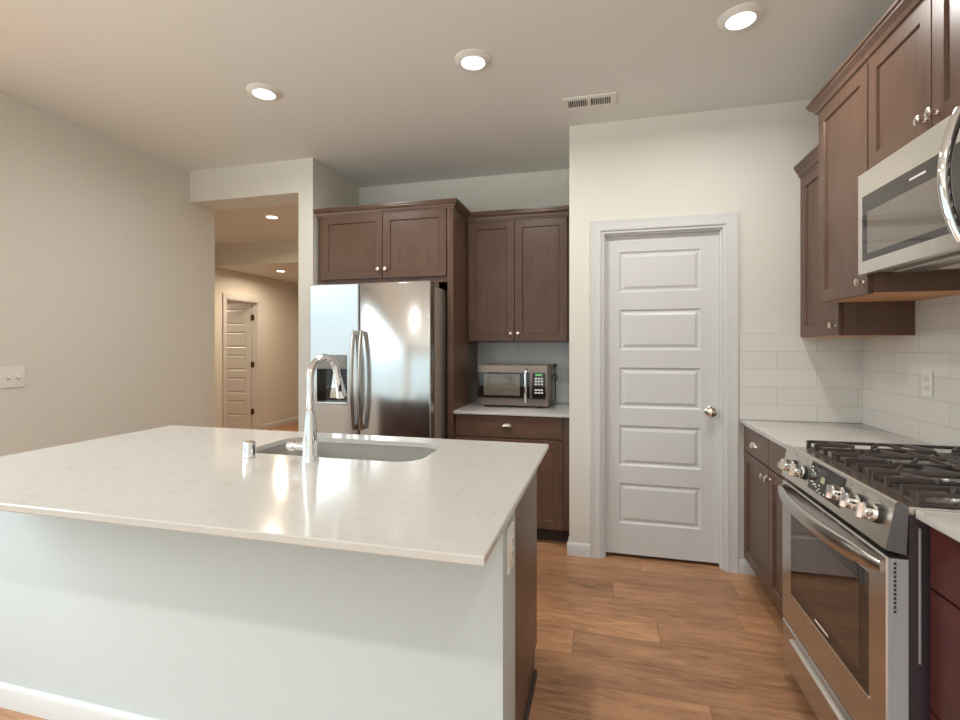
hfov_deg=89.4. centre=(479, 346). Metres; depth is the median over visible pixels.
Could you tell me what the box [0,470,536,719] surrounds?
kitchen island
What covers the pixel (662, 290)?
door
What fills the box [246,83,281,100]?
recessed light
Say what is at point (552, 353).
tile backsplash
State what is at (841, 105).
upper cabinet
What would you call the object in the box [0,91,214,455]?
wall
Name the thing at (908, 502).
cooktop
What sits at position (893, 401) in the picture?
tile backsplash
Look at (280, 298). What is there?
wall
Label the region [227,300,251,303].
wall
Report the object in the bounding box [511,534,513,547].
receptacle
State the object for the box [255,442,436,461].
sink
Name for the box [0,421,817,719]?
floor
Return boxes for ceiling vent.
[562,92,615,111]
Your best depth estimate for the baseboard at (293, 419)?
8.18 m
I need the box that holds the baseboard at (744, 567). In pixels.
[738,558,755,574]
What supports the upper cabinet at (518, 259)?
attached to the wall at (541, 188)
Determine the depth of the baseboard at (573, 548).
3.08 m
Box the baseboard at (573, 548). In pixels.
[567,542,590,557]
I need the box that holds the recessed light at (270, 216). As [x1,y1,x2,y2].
[263,214,280,218]
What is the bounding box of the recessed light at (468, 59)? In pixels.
[455,49,490,70]
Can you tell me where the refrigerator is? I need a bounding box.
[310,280,446,438]
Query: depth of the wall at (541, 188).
4.02 m
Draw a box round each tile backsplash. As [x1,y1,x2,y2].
[478,342,568,402]
[739,333,862,422]
[862,295,959,449]
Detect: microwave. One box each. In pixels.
[477,364,557,407]
[858,106,959,274]
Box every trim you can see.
[222,293,262,429]
[591,212,737,572]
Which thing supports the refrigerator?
on the floor
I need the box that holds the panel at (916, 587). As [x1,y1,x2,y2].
[902,515,934,719]
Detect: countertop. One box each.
[0,425,548,566]
[453,401,568,417]
[740,419,951,452]
[916,510,959,541]
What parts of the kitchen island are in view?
baseboard, panel, toe moulding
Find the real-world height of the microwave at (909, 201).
0.402 m
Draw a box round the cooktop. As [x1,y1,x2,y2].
[796,447,959,514]
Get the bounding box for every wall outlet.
[507,522,513,574]
[921,370,932,396]
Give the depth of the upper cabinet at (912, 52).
1.65 m
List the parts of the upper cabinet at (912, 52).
crown moulding, door, knob, knob, door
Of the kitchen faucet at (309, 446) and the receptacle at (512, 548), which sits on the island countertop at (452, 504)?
the kitchen faucet at (309, 446)
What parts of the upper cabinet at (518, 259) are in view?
door, crown moulding, door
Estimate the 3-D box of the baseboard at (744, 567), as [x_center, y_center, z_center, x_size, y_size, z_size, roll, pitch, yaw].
[1.567,1.294,2.846,0.105,0.082,0.014,0,0,14]
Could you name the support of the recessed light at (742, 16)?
in the ceiling at (375, 92)
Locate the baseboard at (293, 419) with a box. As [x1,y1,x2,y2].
[263,416,297,428]
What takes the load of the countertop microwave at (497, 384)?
on the countertop at (553, 409)
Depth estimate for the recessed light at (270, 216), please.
5.22 m
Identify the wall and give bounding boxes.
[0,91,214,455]
[215,267,297,427]
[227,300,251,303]
[359,169,568,402]
[569,99,838,558]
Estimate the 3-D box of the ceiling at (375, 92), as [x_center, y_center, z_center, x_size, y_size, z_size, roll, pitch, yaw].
[-1.724,-1.458,1.123,6.942,0.100,9.960,0,0,14]
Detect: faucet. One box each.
[286,354,346,463]
[301,411,318,463]
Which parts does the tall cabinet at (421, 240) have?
door, crown moulding, door, panel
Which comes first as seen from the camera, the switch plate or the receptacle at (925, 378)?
the receptacle at (925, 378)
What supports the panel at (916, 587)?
in the gas range
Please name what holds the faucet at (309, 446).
on the kitchen faucet at (309, 446)
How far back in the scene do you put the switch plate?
2.73 m
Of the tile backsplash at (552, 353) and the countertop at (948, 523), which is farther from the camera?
the tile backsplash at (552, 353)
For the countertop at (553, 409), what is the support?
on the base cabinet at (553, 470)
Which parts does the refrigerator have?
dispenser panel, door, handle, handle, door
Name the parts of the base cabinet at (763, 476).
cup pull, drawer, door, knob, door, drawer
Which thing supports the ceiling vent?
in the ceiling at (375, 92)
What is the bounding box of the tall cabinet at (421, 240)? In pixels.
[313,198,477,438]
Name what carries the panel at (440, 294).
in the refrigerator
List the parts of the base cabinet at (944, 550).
drawer, drawer, drawer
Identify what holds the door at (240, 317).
in the wall at (228, 301)
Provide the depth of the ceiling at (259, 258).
6.66 m
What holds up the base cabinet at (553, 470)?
on the floor
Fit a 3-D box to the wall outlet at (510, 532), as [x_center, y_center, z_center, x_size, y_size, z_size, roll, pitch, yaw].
[0.091,0.591,1.424,0.010,0.125,0.078,0,0,14]
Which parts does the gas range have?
control knob, drawer pull, warming drawer, pane, window trim, oven handle, control panel, oven door, control knob, control knob, control knob, rod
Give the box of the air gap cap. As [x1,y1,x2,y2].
[242,440,255,459]
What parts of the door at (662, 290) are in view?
knob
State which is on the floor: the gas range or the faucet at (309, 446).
the gas range
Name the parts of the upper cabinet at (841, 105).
crown moulding, door, knob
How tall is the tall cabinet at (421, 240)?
2.358 m
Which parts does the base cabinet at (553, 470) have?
door, cup pull, drawer, door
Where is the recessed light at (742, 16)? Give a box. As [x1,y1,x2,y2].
[717,2,764,31]
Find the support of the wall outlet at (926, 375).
attached to the tile backsplash at (893, 401)
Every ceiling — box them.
[0,0,894,244]
[215,240,297,283]
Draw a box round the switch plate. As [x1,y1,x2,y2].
[0,366,24,387]
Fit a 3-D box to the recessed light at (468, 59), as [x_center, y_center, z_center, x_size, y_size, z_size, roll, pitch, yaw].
[-0.034,-1.399,2.388,0.180,0.017,0.180,0,0,14]
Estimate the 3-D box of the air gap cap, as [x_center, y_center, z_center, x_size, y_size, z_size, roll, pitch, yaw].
[-0.868,0.389,1.823,0.050,0.064,0.050,0,0,14]
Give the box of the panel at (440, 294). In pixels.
[435,287,446,438]
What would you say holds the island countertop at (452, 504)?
on the kitchen island
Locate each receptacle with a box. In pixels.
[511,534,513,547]
[511,547,513,560]
[923,376,928,381]
[923,384,928,390]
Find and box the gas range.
[778,440,959,719]
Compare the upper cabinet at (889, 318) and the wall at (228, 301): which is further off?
the wall at (228, 301)
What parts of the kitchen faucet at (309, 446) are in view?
lever, spout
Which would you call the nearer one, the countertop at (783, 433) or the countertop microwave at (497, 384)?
the countertop at (783, 433)
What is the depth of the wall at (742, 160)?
2.92 m
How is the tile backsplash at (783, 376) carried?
attached to the wall at (742, 160)
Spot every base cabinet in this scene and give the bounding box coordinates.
[455,414,568,541]
[744,425,788,614]
[930,526,959,719]
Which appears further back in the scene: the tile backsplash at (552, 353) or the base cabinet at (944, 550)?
the tile backsplash at (552, 353)
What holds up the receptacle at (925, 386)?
attached to the wall outlet at (926, 375)
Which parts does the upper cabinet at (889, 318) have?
crown moulding, door, knob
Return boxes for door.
[227,304,253,428]
[606,231,718,562]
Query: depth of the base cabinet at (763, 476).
2.48 m
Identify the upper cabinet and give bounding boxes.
[467,205,568,341]
[794,144,914,336]
[805,48,959,302]
[856,0,959,169]

